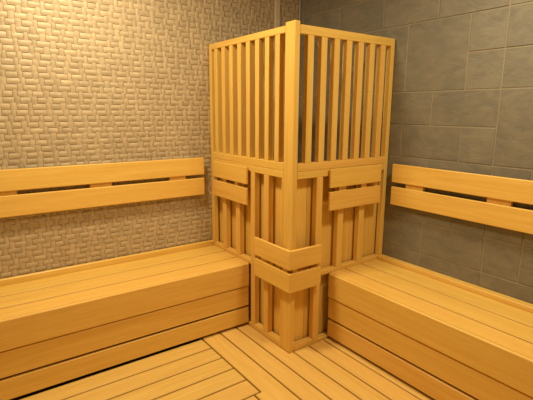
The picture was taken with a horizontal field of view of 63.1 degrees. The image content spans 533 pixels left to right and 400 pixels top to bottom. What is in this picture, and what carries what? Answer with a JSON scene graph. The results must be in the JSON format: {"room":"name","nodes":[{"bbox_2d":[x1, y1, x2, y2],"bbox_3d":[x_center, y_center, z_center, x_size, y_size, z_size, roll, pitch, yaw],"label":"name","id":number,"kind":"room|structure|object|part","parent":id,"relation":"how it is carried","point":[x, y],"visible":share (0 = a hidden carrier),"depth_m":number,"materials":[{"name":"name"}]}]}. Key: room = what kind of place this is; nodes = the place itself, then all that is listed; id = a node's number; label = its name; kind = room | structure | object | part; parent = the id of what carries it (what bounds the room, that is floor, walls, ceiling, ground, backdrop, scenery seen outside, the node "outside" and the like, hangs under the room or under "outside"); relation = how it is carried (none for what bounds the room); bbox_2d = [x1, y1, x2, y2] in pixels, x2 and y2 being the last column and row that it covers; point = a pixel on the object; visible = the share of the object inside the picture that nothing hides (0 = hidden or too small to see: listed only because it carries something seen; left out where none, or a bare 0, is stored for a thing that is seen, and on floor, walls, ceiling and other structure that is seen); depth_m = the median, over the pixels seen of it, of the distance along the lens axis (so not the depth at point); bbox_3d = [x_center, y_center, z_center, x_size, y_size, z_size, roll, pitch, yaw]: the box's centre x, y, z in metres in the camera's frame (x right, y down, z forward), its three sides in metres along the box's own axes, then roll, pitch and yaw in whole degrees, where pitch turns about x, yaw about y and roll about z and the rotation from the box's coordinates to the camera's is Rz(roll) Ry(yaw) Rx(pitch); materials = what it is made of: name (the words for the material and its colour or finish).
{"room":"spa","nodes":[
{"label":"spa","id":0,"kind":"room"},
{"bbox_2d":[0,0,298,278],"bbox_3d":[-1.078,-0.379,2.614,3.420,2.745,0.121,-8,14,-35],"label":"wall","id":1,"kind":"structure","parent":0,"point":[83,82],"depth_m":2.62,"materials":[{"name":"tile"}]},
{"bbox_2d":[0,157,204,217],"bbox_3d":[-1.390,-0.038,2.349,2.335,0.257,0.044,-8,14,-35],"label":"backrest","id":2,"kind":"object","parent":1,"relation":"attached to","point":[99,177],"visible":1,"depth_m":2.59,"materials":[{"name":"brown wood"}]},
{"bbox_2d":[273,0,279,159],"bbox_3d":[0.074,-0.522,3.349,0.042,2.545,0.014,-8,14,-35],"label":"trim","id":3,"kind":"structure","parent":1,"relation":"attached to","point":[277,2],"depth_m":3.19,"materials":[{"name":"stone"}]},
{"bbox_2d":[299,0,300,20],"bbox_3d":[0.247,-0.545,3.468,0.012,2.545,0.010,-8,14,-35],"label":"trim","id":4,"kind":"structure","parent":1,"relation":"attached to","point":[299,0],"depth_m":3.28,"materials":[{"name":"grey"}]},
{"bbox_2d":[0,313,470,399],"bbox_3d":[-0.080,1.223,1.404,3.300,0.100,3.500,-8,14,-35],"label":"floor","id":5,"kind":"structure","parent":0,"point":[197,339],"depth_m":2.48,"materials":[{"name":"brown wood"}]},
{"bbox_2d":[0,240,248,399],"bbox_3d":[-1.272,0.719,2.310,2.506,0.511,0.492,-8,14,-35],"label":"bench","id":6,"kind":"object","parent":5,"relation":"on","point":[51,316],"visible":0.99,"depth_m":2.41,"materials":[{"name":"brown wood"}]},
{"bbox_2d":[20,340,258,399],"bbox_3d":[-0.424,1.246,0.922,2.145,0.045,2.911,-8,14,-35],"label":"floor duckboard","id":7,"kind":"structure","parent":5,"relation":"on","point":[192,371],"depth_m":2.26,"materials":[{"name":"brown wood"}]},
{"bbox_2d":[209,20,394,353],"bbox_3d":[0.187,-0.096,2.925,0.823,1.881,0.949,-8,14,-35],"label":"enclosure","id":8,"kind":"object","parent":5,"relation":"on","point":[287,207],"depth_m":2.57,"materials":[{"name":"brown wood"}]},
{"bbox_2d":[212,161,247,204],"bbox_3d":[-0.240,-0.120,2.850,0.024,0.238,0.427,-8,14,-35],"label":"backrest","id":9,"kind":"object","parent":8,"relation":"attached to","point":[227,171],"visible":1,"depth_m":2.82,"materials":[{"name":"brown wood"}]},
{"bbox_3d":[-0.224,0.355,2.978,0.038,0.028,0.472,-8,14,-35],"label":"bench rail","id":10,"kind":"part","parent":8,"relation":"part of","materials":[{"name":"brown wood"}]},
{"bbox_3d":[-0.121,-0.952,2.575,0.038,0.036,0.798,-8,14,-35],"label":"rail","id":11,"kind":"part","parent":8,"relation":"part of","materials":[{"name":"brown wood"}]},
{"bbox_3d":[-0.125,-0.208,2.727,0.038,0.041,0.798,-8,14,-35],"label":"panel rail","id":12,"kind":"part","parent":8,"relation":"part of","materials":[{"name":"brown wood"}]},
{"bbox_3d":[-0.125,-0.250,2.719,0.038,0.044,0.798,-8,14,-35],"label":"rail","id":13,"kind":"part","parent":8,"relation":"part of","materials":[{"name":"brown wood"}]},
{"bbox_3d":[-0.092,0.299,2.849,0.014,1.133,0.842,-8,14,-35],"label":"panel","id":14,"kind":"part","parent":8,"relation":"part of","materials":[{"name":"brown wood"}]},
{"bbox_3d":[0.019,0.863,2.730,0.038,0.077,0.280,-8,14,-35],"label":"rail","id":15,"kind":"part","parent":8,"relation":"part of","materials":[{"name":"brown wood"}]},
{"bbox_3d":[0.121,0.360,2.595,0.237,0.244,0.348,-8,14,-35],"label":"corner guard","id":16,"kind":"part","parent":8,"relation":"part of","materials":[{"name":"brown wood"}]},
{"bbox_3d":[0.130,0.009,2.407,0.038,1.881,0.080,-8,14,-35],"label":"corner post","id":17,"kind":"part","parent":8,"relation":"part of","materials":[{"name":"brown wood"}]},
{"bbox_3d":[0.210,0.886,2.622,0.142,0.077,0.038,-8,14,-35],"label":"rail","id":18,"kind":"part","parent":8,"relation":"part of","materials":[{"name":"brown wood"}]},
{"bbox_3d":[0.521,0.851,2.843,0.525,0.063,0.038,-8,14,-35],"label":"rail","id":19,"kind":"part","parent":8,"relation":"part of","materials":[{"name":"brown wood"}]},
{"bbox_3d":[0.434,0.329,2.721,0.718,1.133,0.014,-8,14,-35],"label":"panel","id":20,"kind":"part","parent":8,"relation":"part of","materials":[{"name":"brown wood"}]},
{"bbox_3d":[0.449,-0.173,2.577,0.716,0.041,0.038,-8,14,-35],"label":"panel rail","id":21,"kind":"part","parent":8,"relation":"part of","materials":[{"name":"brown wood"}]},
{"bbox_3d":[0.450,-0.216,2.568,0.716,0.044,0.038,-8,14,-35],"label":"rail","id":22,"kind":"part","parent":8,"relation":"part of","materials":[{"name":"brown wood"}]},
{"bbox_3d":[0.454,-0.913,2.426,0.716,0.046,0.038,-8,14,-35],"label":"rail","id":23,"kind":"part","parent":8,"relation":"part of","materials":[{"name":"brown wood"}]},
{"bbox_3d":[0.524,0.406,2.752,0.525,0.028,0.038,-8,14,-35],"label":"bench rail","id":24,"kind":"part","parent":8,"relation":"part of","materials":[{"name":"brown wood"}]},
{"bbox_2d":[328,164,381,210],"bbox_3d":[0.536,-0.081,2.619,0.437,0.244,0.024,-8,14,-35],"label":"backrest","id":25,"kind":"object","parent":8,"relation":"attached to","point":[343,198],"visible":1,"depth_m":2.60,"materials":[{"name":"brown wood"}]},
{"bbox_2d":[200,323,434,399],"bbox_3d":[0.733,1.089,1.726,0.750,0.045,3.050,-8,14,-35],"label":"floor duckboard","id":26,"kind":"structure","parent":5,"relation":"on","point":[327,369],"depth_m":2.36,"materials":[{"name":"brown wood"}]},
{"bbox_2d":[327,254,532,399],"bbox_3d":[1.326,0.848,1.784,0.496,0.501,2.582,-8,14,-35],"label":"bench","id":27,"kind":"object","parent":5,"relation":"on","point":[478,340],"visible":1,"depth_m":2.17,"materials":[{"name":"brown wood"}]},
{"bbox_2d":[298,0,532,303],"bbox_3d":[1.316,-0.264,2.120,0.120,2.745,3.504,-8,14,-35],"label":"wall","id":28,"kind":"structure","parent":0,"point":[462,99],"depth_m":2.41,"materials":[{"name":"tile"}]},
{"bbox_2d":[390,164,532,234],"bbox_3d":[1.476,0.091,1.816,0.044,0.256,2.318,-8,14,-35],"label":"backrest","id":29,"kind":"object","parent":28,"relation":"attached to","point":[500,192],"visible":1,"depth_m":2.32,"materials":[{"name":"brown wood"}]}
]}

